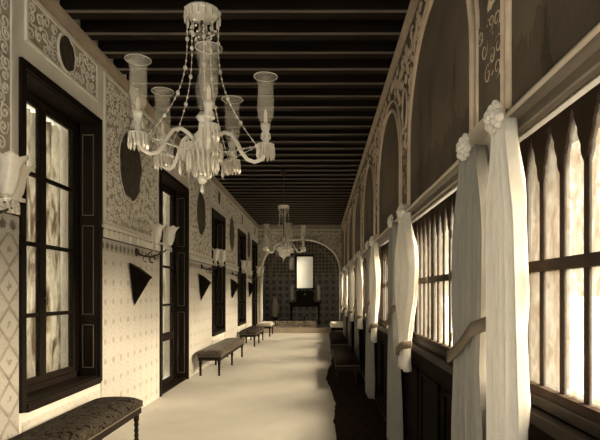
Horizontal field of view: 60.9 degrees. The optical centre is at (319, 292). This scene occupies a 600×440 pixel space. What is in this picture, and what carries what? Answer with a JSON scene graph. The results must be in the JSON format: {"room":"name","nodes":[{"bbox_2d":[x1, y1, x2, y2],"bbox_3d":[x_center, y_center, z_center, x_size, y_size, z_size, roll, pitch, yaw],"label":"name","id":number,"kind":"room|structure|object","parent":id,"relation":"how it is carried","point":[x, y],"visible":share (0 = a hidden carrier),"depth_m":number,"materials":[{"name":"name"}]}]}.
{"room":"historic interior","nodes":[
{"label":"historic interior","id":0,"kind":"room"},
{"bbox_2d":[0,0,257,439],"bbox_3d":[-2.705,-0.590,9.150,0.550,4.580,23.100,0,0,0],"label":"wall","id":1,"kind":"structure","parent":0,"point":[28,31],"depth_m":6.08,"materials":[{"name":"paint"}]},
{"bbox_2d":[0,150,35,214],"bbox_3d":[-2.125,-0.662,3.319,0.588,0.512,0.587,0,0,41],"label":"wall sconce","id":2,"kind":"object","parent":1,"relation":"attached to","point":[14,172],"visible":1,"depth_m":3.28,"materials":[{"name":"glass"}]},
{"bbox_2d":[27,108,60,377],"bbox_3d":[-2.897,-0.460,5.345,0.086,2.720,0.650,0,0,0],"label":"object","id":3,"kind":"object","parent":1,"relation":"hanging from","point":[53,278],"visible":0.52,"depth_m":5.41,"materials":[{"name":"glass"}]},
{"bbox_2d":[18,57,102,412],"bbox_3d":[-2.607,-0.472,4.970,0.345,2.945,1.550,0,0,0],"label":"window","id":4,"kind":"structure","parent":1,"relation":"in","point":[84,370],"depth_m":5.46,"materials":[{"name":"brown wood"}]},
{"bbox_2d":[80,125,96,375],"bbox_3d":[-2.578,-0.470,5.682,0.185,2.800,0.036,0,0,0],"label":"shutter","id":5,"kind":"object","parent":4,"relation":"attached to","point":[88,133],"depth_m":5.67,"materials":[{"name":"brown wood"}]},
{"bbox_2d":[129,263,151,305],"bbox_3d":[-2.360,-0.111,6.801,0.191,0.561,0.518,0,0,0],"label":"bracket","id":6,"kind":"object","parent":1,"relation":"attached to","point":[140,278],"visible":1,"depth_m":6.71,"materials":[{"name":"brown wood"}]},
{"bbox_2d":[38,0,258,228],"bbox_3d":[-2.450,-2.625,9.000,0.060,0.110,22.800,0,0,0],"label":"trim","id":7,"kind":"structure","parent":1,"relation":"attached to","point":[53,7],"depth_m":5.90,"materials":[{"name":"paint"}]},
{"bbox_2d":[135,222,178,262],"bbox_3d":[-2.125,-0.662,6.869,0.588,0.512,0.587,0,0,41],"label":"wall sconce","id":8,"kind":"object","parent":1,"relation":"attached to","point":[169,231],"visible":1,"depth_m":6.79,"materials":[{"name":"glass"}]},
{"bbox_2d":[163,194,164,376],"bbox_3d":[-2.897,-0.140,9.110,0.086,3.360,0.720,0,0,0],"label":"lace curtain","id":9,"kind":"object","parent":1,"relation":"hanging from","point":[163,194],"visible":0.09,"depth_m":9.36,"materials":[{"name":"fabric"}]},
{"bbox_2d":[159,167,188,396],"bbox_3d":[-2.615,-0.152,8.700,0.330,3.585,1.690,0,0,0],"label":"door","id":10,"kind":"structure","parent":1,"relation":"in","point":[178,335],"depth_m":9.46,"materials":[{"name":"brown wood"}]},
{"bbox_2d":[176,192,185,377],"bbox_3d":[-2.578,-0.145,9.482,0.185,3.450,0.036,0,0,0],"label":"shutter","id":11,"kind":"object","parent":1,"relation":"attached to","point":[180,196],"depth_m":9.47,"materials":[{"name":"brown wood"}]},
{"bbox_2d":[198,274,210,299],"bbox_3d":[-2.360,-0.111,10.551,0.191,0.561,0.518,0,0,0],"label":"bracket","id":12,"kind":"object","parent":1,"relation":"attached to","point":[204,283],"visible":1,"depth_m":10.46,"materials":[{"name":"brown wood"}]},
{"bbox_2d":[201,248,228,273],"bbox_3d":[-2.125,-0.662,10.619,0.588,0.512,0.587,0,0,41],"label":"wall sconce","id":13,"kind":"object","parent":1,"relation":"attached to","point":[219,255],"visible":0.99,"depth_m":10.54,"materials":[{"name":"glass"}]},
{"bbox_2d":[212,208,225,336],"bbox_3d":[-2.607,-0.472,12.450,0.345,2.945,1.590,0,0,0],"label":"window","id":14,"kind":"structure","parent":1,"relation":"in","point":[216,216],"depth_m":13.16,"materials":[{"name":"brown wood"}]},
{"bbox_2d":[217,221,223,328],"bbox_3d":[-2.578,-0.470,13.182,0.185,2.800,0.036,0,0,0],"label":"shutter","id":15,"kind":"object","parent":14,"relation":"attached to","point":[220,224],"depth_m":13.17,"materials":[{"name":"brown wood"}]},
{"bbox_2d":[231,279,238,297],"bbox_3d":[-2.360,-0.111,14.251,0.191,0.561,0.518,0,0,0],"label":"bracket","id":16,"kind":"object","parent":1,"relation":"attached to","point":[234,285],"visible":1,"depth_m":14.15,"materials":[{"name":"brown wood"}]},
{"bbox_2d":[237,228,245,325],"bbox_3d":[-2.607,-0.472,16.125,0.345,2.945,1.640,0,0,0],"label":"window","id":17,"kind":"structure","parent":1,"relation":"in","point":[241,235],"depth_m":16.87,"materials":[{"name":"brown wood"}]},
{"bbox_2d":[239,236,244,320],"bbox_3d":[-2.578,-0.470,16.882,0.185,2.800,0.036,0,0,0],"label":"shutter","id":18,"kind":"object","parent":17,"relation":"attached to","point":[241,238],"depth_m":16.87,"materials":[{"name":"brown wood"}]},
{"bbox_2d":[232,260,252,278],"bbox_3d":[-2.125,-0.662,14.319,0.588,0.512,0.587,0,0,41],"label":"wall sconce","id":19,"kind":"object","parent":1,"relation":"attached to","point":[245,265],"visible":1,"depth_m":14.25,"materials":[{"name":"glass"}]},
{"bbox_2d":[248,282,254,296],"bbox_3d":[-2.360,-0.111,17.651,0.191,0.561,0.518,0,0,0],"label":"bracket","id":20,"kind":"object","parent":1,"relation":"attached to","point":[251,286],"visible":1,"depth_m":17.56,"materials":[{"name":"brown wood"}]},
{"bbox_2d":[252,239,257,325],"bbox_3d":[-2.615,-0.152,19.250,0.330,3.585,1.590,0,0,0],"label":"door","id":21,"kind":"structure","parent":1,"relation":"in","point":[254,244],"depth_m":19.97,"materials":[{"name":"brown wood"}]},
{"bbox_2d":[253,245,256,325],"bbox_3d":[-2.578,-0.145,19.982,0.185,3.450,0.036,0,0,0],"label":"shutter","id":22,"kind":"object","parent":1,"relation":"attached to","point":[254,246],"depth_m":19.97,"materials":[{"name":"brown wood"}]},
{"bbox_2d":[249,266,265,280],"bbox_3d":[-2.125,-0.662,17.719,0.588,0.512,0.587,0,0,41],"label":"wall sconce","id":23,"kind":"object","parent":1,"relation":"attached to","point":[260,270],"visible":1,"depth_m":17.64,"materials":[{"name":"glass"}]},
{"bbox_2d":[59,0,410,224],"bbox_3d":[-0.825,-2.853,9.000,4.910,0.355,23.400,0,0,0],"label":"ceiling","id":24,"kind":"structure","parent":0,"point":[331,60],"depth_m":6.54,"materials":[{"name":"brown wood"}]},
{"bbox_2d":[124,0,277,193],"bbox_3d":[-0.759,-1.675,3.470,0.942,2.010,0.982,0,0,0],"label":"crystal chandelier","id":25,"kind":"object","parent":24,"relation":"hanging from","point":[204,152],"visible":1,"depth_m":3.42,"materials":[{"name":"glass"}]},
{"bbox_2d":[136,95,139,108],"bbox_3d":[-1.148,-1.183,3.217,0.022,0.133,0.022,0,0,-13],"label":"candle","id":26,"kind":"object","parent":25,"relation":"on","point":[137,98],"depth_m":3.21,"materials":[{"name":"white wax"}]},
{"bbox_2d":[161,122,163,133],"bbox_3d":[-1.148,-1.183,3.723,0.022,0.133,0.022,0,0,13],"label":"candle","id":27,"kind":"object","parent":25,"relation":"on","point":[162,125],"depth_m":3.71,"materials":[{"name":"white wax"}]},
{"bbox_2d":[207,85,210,99],"bbox_3d":[-0.667,-1.183,3.061,0.022,0.133,0.022,0,0,4],"label":"candle","id":28,"kind":"object","parent":25,"relation":"on","point":[208,88],"depth_m":3.05,"materials":[{"name":"white wax"}]},
{"bbox_2d":[264,109,266,122],"bbox_3d":[-0.370,-1.183,3.470,0.022,0.133,0.022,0,0,-23],"label":"candle","id":29,"kind":"object","parent":25,"relation":"on","point":[265,112],"depth_m":3.46,"materials":[{"name":"white wax"}]},
{"bbox_2d":[263,170,305,261],"bbox_3d":[-0.759,-1.675,11.200,0.942,2.010,0.982,0,0,0],"label":"crystal chandelier","id":30,"kind":"object","parent":24,"relation":"hanging from","point":[285,250],"visible":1,"depth_m":11.16,"materials":[{"name":"clear glass"}]},
{"bbox_2d":[102,333,386,439],"bbox_3d":[-0.800,1.660,9.000,3.360,0.120,22.800,0,0,0],"label":"floor","id":31,"kind":"structure","parent":0,"point":[279,389],"depth_m":7.66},
{"bbox_2d":[8,396,142,439],"bbox_3d":[-2.180,1.350,4.355,0.513,0.500,2.423,0,0,0],"label":"upholstered bench","id":32,"kind":"object","parent":31,"relation":"on","point":[98,418],"visible":1,"depth_m":4.57,"materials":[{"name":"fabric"}]},
{"bbox_2d":[197,338,243,375],"bbox_3d":[-2.130,1.350,11.300,0.473,0.500,3.013,0,0,0],"label":"upholstered bench","id":33,"kind":"object","parent":31,"relation":"on","point":[218,351],"visible":1,"depth_m":10.20,"materials":[{"name":"fabric"}]},
{"bbox_2d":[197,338,243,355],"bbox_3d":[-2.130,1.165,11.300,0.460,0.130,3.000,0,0,0],"label":"seat cushion","id":34,"kind":"object","parent":33,"relation":"on","point":[226,346],"depth_m":10.60,"materials":[{"name":"fabric"}]},
{"bbox_2d":[239,326,263,346],"bbox_3d":[-2.150,1.350,16.250,0.513,0.500,2.313,0,0,0],"label":"upholstered bench","id":35,"kind":"object","parent":31,"relation":"on","point":[252,331],"visible":0.91,"depth_m":15.37,"materials":[{"name":"fabric"}]},
{"bbox_2d":[239,326,263,333],"bbox_3d":[-2.150,1.165,16.250,0.500,0.130,2.300,0,0,0],"label":"seat cushion","id":36,"kind":"object","parent":35,"relation":"on","point":[252,329],"depth_m":15.51,"materials":[{"name":"fabric"}]},
{"bbox_2d":[256,321,273,336],"bbox_3d":[-2.070,1.350,19.300,0.553,0.500,1.213,0,0,0],"label":"upholstered bench","id":37,"kind":"object","parent":31,"relation":"on","point":[266,324],"visible":0.8,"depth_m":18.73,"materials":[{"name":"fabric"}]},
{"bbox_2d":[256,321,273,325],"bbox_3d":[-2.070,1.165,19.300,0.540,0.130,1.200,0,0,0],"label":"seat cushion","id":38,"kind":"object","parent":37,"relation":"on","point":[266,323],"depth_m":18.74,"materials":[{"name":"fabric"}]},
{"bbox_2d":[330,321,342,331],"bbox_3d":[0.575,1.265,16.400,0.490,0.670,0.640,0,0,0],"label":"stool","id":39,"kind":"object","parent":31,"relation":"on","point":[335,325],"visible":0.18,"depth_m":16.10,"materials":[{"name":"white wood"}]},
{"bbox_2d":[326,360,386,439],"bbox_3d":[0.465,1.594,7.700,0.711,0.012,13.800,0,0,0],"label":"carpet","id":40,"kind":"object","parent":31,"relation":"on","point":[357,416],"visible":0.81,"depth_m":6.83,"materials":[{"name":"brown carpet"}]},
{"bbox_2d":[329,332,347,359],"bbox_3d":[0.460,1.338,13.300,0.413,0.500,2.613,0,0,0],"label":"upholstered bench","id":41,"kind":"object","parent":40,"relation":"on","point":[336,338],"visible":0.78,"depth_m":12.22,"materials":[{"name":"fabric"}]},
{"bbox_2d":[329,332,347,343],"bbox_3d":[0.460,1.153,13.300,0.400,0.130,2.600,0,0,0],"label":"seat cushion","id":42,"kind":"object","parent":41,"relation":"on","point":[335,337],"depth_m":12.43,"materials":[{"name":"fabric"}]},
{"bbox_2d":[332,345,359,387],"bbox_3d":[0.460,1.338,9.650,0.413,0.500,2.313,0,0,0],"label":"upholstered bench","id":43,"kind":"object","parent":40,"relation":"on","point":[344,357],"visible":1,"depth_m":8.56,"materials":[{"name":"fabric"}]},
{"bbox_2d":[332,345,359,364],"bbox_3d":[0.460,1.153,9.650,0.400,0.130,2.300,0,0,0],"label":"seat cushion","id":44,"kind":"object","parent":43,"relation":"on","point":[342,354],"depth_m":8.91,"materials":[{"name":"fabric"}]},
{"bbox_2d":[263,265,263,321],"bbox_3d":[-2.690,-0.450,21.950,0.300,4.100,2.500,0,0,0],"label":"wall","id":45,"kind":"structure","parent":0,"point":[263,265],"depth_m":22.93,"materials":[{"name":"tile"}]},
{"bbox_2d":[258,225,341,331],"bbox_3d":[-0.800,-0.640,20.517,3.760,4.480,0.365,0,0,0],"label":"wall","id":46,"kind":"structure","parent":0,"point":[329,236],"depth_m":20.40,"materials":[{"name":"paint"}]},
{"bbox_2d":[264,328,338,332],"bbox_3d":[-0.860,1.495,20.400,3.360,0.210,0.040,0,0,0],"label":"step","id":47,"kind":"structure","parent":46,"relation":"attached to","point":[275,330],"depth_m":20.38,"materials":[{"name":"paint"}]},
{"bbox_2d":[264,240,338,323],"bbox_3d":[-0.760,-0.500,23.315,4.160,4.200,0.370,0,0,0],"label":"wall","id":48,"kind":"structure","parent":0,"point":[278,279],"depth_m":23.20,"materials":[{"name":"tile"}]},
{"bbox_2d":[296,255,313,288],"bbox_3d":[-0.682,-0.940,23.211,0.855,1.560,0.202,0,0,0],"label":"mirror","id":49,"kind":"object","parent":48,"relation":"in","point":[304,263],"depth_m":23.30,"materials":[{"name":"glass"}]},
{"bbox_2d":[273,324,330,327],"bbox_3d":[-0.760,1.550,21.810,3.760,0.300,2.780,0,0,0],"label":"floor","id":50,"kind":"structure","parent":0,"point":[317,325],"depth_m":21.31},
{"bbox_2d":[270,321,316,327],"bbox_3d":[-1.086,1.263,20.520,1.895,0.274,0.038,0,0,0],"label":"railing","id":51,"kind":"object","parent":50,"relation":"on","point":[270,321],"visible":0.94,"depth_m":20.51,"materials":[{"name":"gold metal"}]},
{"bbox_2d":[289,302,320,324],"bbox_3d":[-0.656,0.900,22.300,1.399,1.000,0.560,0,0,0],"label":"console table","id":52,"kind":"object","parent":50,"relation":"on","point":[292,304],"visible":0.91,"depth_m":22.06,"materials":[{"name":"brown wood"}]},
{"bbox_2d":[291,286,293,301],"bbox_3d":[-1.202,0.040,22.180,0.170,0.720,0.166,0,0,0],"label":"lamp","id":53,"kind":"object","parent":52,"relation":"on","point":[292,287],"visible":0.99,"depth_m":22.12,"materials":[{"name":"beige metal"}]},
{"bbox_2d":[295,291,313,301],"bbox_3d":[-0.656,0.150,22.320,0.820,0.500,0.460,0,0,0],"label":"chest","id":54,"kind":"object","parent":52,"relation":"on","point":[301,296],"visible":0.89,"depth_m":22.12,"materials":[{"name":"brown wood"}]},
{"bbox_2d":[317,286,320,301],"bbox_3d":[-0.044,0.040,22.180,0.170,0.720,0.166,0,0,0],"label":"lamp","id":55,"kind":"object","parent":52,"relation":"on","point":[318,287],"visible":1,"depth_m":22.14,"materials":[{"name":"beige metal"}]},
{"bbox_3d":[-1.941,1.220,22.000,0.400,0.360,0.390,0,0,0],"label":"pedestal","id":56,"kind":"object","parent":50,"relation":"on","visible":0},
{"bbox_2d":[270,296,279,316],"bbox_3d":[-1.941,0.590,22.000,0.400,0.900,0.394,0,0,0],"label":"vase","id":57,"kind":"object","parent":56,"relation":"on","point":[274,307],"visible":0.99,"depth_m":21.88,"materials":[{"name":"ceramic"}]},
{"bbox_2d":[342,0,599,439],"bbox_3d":[1.025,-0.590,8.417,0.390,4.580,24.566,0,0,0],"label":"wall","id":58,"kind":"structure","parent":0,"point":[458,57],"depth_m":3.52,"materials":[{"name":"brown wood"}]},
{"bbox_2d":[339,271,342,332],"bbox_3d":[0.753,0.385,18.216,0.147,2.370,0.628,0,0,3],"label":"window curtain","id":59,"kind":"object","parent":58,"relation":"hanging from","point":[341,314],"visible":0.38,"depth_m":18.05,"materials":[{"name":"fabric"}]},
{"bbox_2d":[340,270,342,312],"bbox_3d":[0.756,-0.058,17.520,0.143,1.476,0.761,0,0,2],"label":"window curtain","id":60,"kind":"object","parent":58,"relation":"hanging from","point":[341,272],"visible":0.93,"depth_m":17.39,"materials":[{"name":"fabric"}]},
{"bbox_2d":[342,267,346,339],"bbox_3d":[0.751,0.385,15.614,0.134,2.370,0.630,0,0,-1],"label":"window curtain","id":61,"kind":"object","parent":58,"relation":"hanging from","point":[344,317],"visible":0.56,"depth_m":15.45,"materials":[{"name":"fabric"}]},
{"bbox_2d":[343,266,347,315],"bbox_3d":[0.752,-0.060,14.921,0.134,1.480,0.762,0,0,-1],"label":"window curtain","id":62,"kind":"object","parent":58,"relation":"hanging from","point":[345,309],"visible":0.98,"depth_m":14.79,"materials":[{"name":"fabric"}]},
{"bbox_2d":[347,263,351,347],"bbox_3d":[0.752,0.385,13.015,0.136,2.370,0.630,0,0,0],"label":"window curtain","id":63,"kind":"object","parent":58,"relation":"hanging from","point":[348,265],"visible":0.53,"depth_m":12.86,"materials":[{"name":"fabric"}]},
{"bbox_2d":[348,260,353,320],"bbox_3d":[0.751,-0.060,12.321,0.136,1.480,0.762,0,0,0],"label":"window curtain","id":64,"kind":"object","parent":58,"relation":"hanging from","point":[351,270],"visible":0.99,"depth_m":12.18,"materials":[{"name":"fabric"}]},
{"bbox_2d":[353,254,360,371],"bbox_3d":[0.752,0.385,10.415,0.137,2.370,0.630,0,0,0],"label":"window curtain","id":65,"kind":"object","parent":58,"relation":"hanging from","point":[357,343],"visible":0.62,"depth_m":10.26,"materials":[{"name":"fabric"}]},
{"bbox_2d":[356,251,362,328],"bbox_3d":[0.750,-0.060,9.722,0.132,1.480,0.761,0,0,2],"label":"window curtain","id":66,"kind":"object","parent":58,"relation":"hanging from","point":[359,273],"visible":1,"depth_m":9.59,"materials":[{"name":"fabric"}]},
{"bbox_2d":[362,259,365,320],"bbox_3d":[0.912,-0.085,9.120,0.155,1.210,2.380,0,0,0],"label":"window","id":67,"kind":"structure","parent":58,"relation":"in","point":[363,317],"depth_m":10.10,"materials":[{"name":"brown wood"}]},
{"bbox_2d":[364,241,374,398],"bbox_3d":[0.752,0.385,7.815,0.135,2.370,0.630,0,0,0],"label":"window curtain","id":68,"kind":"object","parent":58,"relation":"hanging from","point":[369,346],"visible":0.86,"depth_m":7.64,"materials":[{"name":"fabric"}]},
{"bbox_2d":[368,236,380,342],"bbox_3d":[0.752,-0.060,7.121,0.137,1.480,0.762,0,0,0],"label":"window curtain","id":69,"kind":"object","parent":58,"relation":"hanging from","point":[374,270],"visible":1,"depth_m":6.99,"materials":[{"name":"fabric"}]},
{"bbox_2d":[347,340,405,439],"bbox_3d":[0.840,1.520,9.000,0.020,0.160,22.800,0,0,0],"label":"baseboard","id":70,"kind":"structure","parent":58,"relation":"attached to","point":[378,398],"depth_m":7.11,"materials":[{"name":"brown wood"}]},
{"bbox_2d":[341,0,418,227],"bbox_3d":[0.855,-2.640,9.000,0.050,0.080,22.800,0,0,0],"label":"trim","id":71,"kind":"structure","parent":58,"relation":"attached to","point":[413,4],"depth_m":6.32,"materials":[{"name":"paint"}]},
{"bbox_2d":[377,241,388,334],"bbox_3d":[0.912,-0.085,6.520,0.155,1.210,2.380,0,0,0],"label":"window","id":72,"kind":"structure","parent":58,"relation":"in","point":[384,249],"depth_m":7.31,"materials":[{"name":"brown wood"}]},
{"bbox_2d":[385,214,403,439],"bbox_3d":[0.750,0.385,5.215,0.133,2.370,0.631,0,0,-1],"label":"window curtain","id":73,"kind":"object","parent":58,"relation":"hanging from","point":[395,431],"visible":0.94,"depth_m":5.07,"materials":[{"name":"fabric"}]},
{"bbox_2d":[395,203,418,371],"bbox_3d":[0.751,-0.060,4.521,0.139,1.480,0.763,0,0,0],"label":"window curtain","id":74,"kind":"object","parent":58,"relation":"hanging from","point":[406,253],"visible":1,"depth_m":4.41,"materials":[{"name":"fabric"}]},
{"bbox_2d":[411,190,456,374],"bbox_3d":[0.912,-0.085,3.920,0.155,1.210,2.380,0,0,0],"label":"window","id":75,"kind":"structure","parent":58,"relation":"in","point":[430,224],"depth_m":4.09,"materials":[{"name":"brown wood"}]},
{"bbox_2d":[447,133,488,439],"bbox_3d":[0.751,0.385,2.600,0.137,2.370,0.681,0,0,0],"label":"window curtain","id":76,"kind":"object","parent":58,"relation":"hanging from","point":[467,354],"visible":0.94,"depth_m":2.49,"materials":[{"name":"fabric"}]},
{"bbox_2d":[342,22,599,273],"bbox_3d":[0.840,-0.775,8.830,0.080,0.250,23.140,0,0,0],"label":"trim","id":77,"kind":"structure","parent":58,"relation":"attached to","point":[580,66],"depth_m":1.96,"materials":[{"name":"brown wood"}]},
{"bbox_2d":[483,99,530,439],"bbox_3d":[0.751,0.385,2.107,0.138,2.370,0.318,0,0,0],"label":"window curtain","id":78,"kind":"object","parent":58,"relation":"hanging from","point":[508,402],"visible":1,"depth_m":2.02,"materials":[{"name":"white fabric"}]},
{"bbox_2d":[519,83,599,439],"bbox_3d":[0.912,-0.085,1.320,0.155,1.210,2.380,0,0,0],"label":"window","id":79,"kind":"structure","parent":58,"relation":"in","point":[584,113],"depth_m":1.91,"materials":[{"name":"brown wood"}]},
{"bbox_3d":[-0.760,-2.500,22.100,4.160,0.200,2.800,0,0,0],"label":"ceiling","id":80,"kind":"structure","parent":0,"visible":0},
{"bbox_2d":[288,241,294,270],"bbox_3d":[-1.207,-1.666,21.600,0.276,1.468,0.241,0,0,0],"label":"hanging lantern","id":81,"kind":"object","parent":80,"relation":"hanging from","point":[291,260],"visible":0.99,"depth_m":21.53,"materials":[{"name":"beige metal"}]},
{"label":"outside","id":82,"kind":"structure","parent":0,"visible":0},
{"bbox_2d":[445,297,599,399],"bbox_3d":[80.610,2.350,120.000,158.780,0.300,360.000,0,0,0],"label":"courtyard","id":83,"kind":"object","parent":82,"point":[573,300],"visible":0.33,"depth_m":28.41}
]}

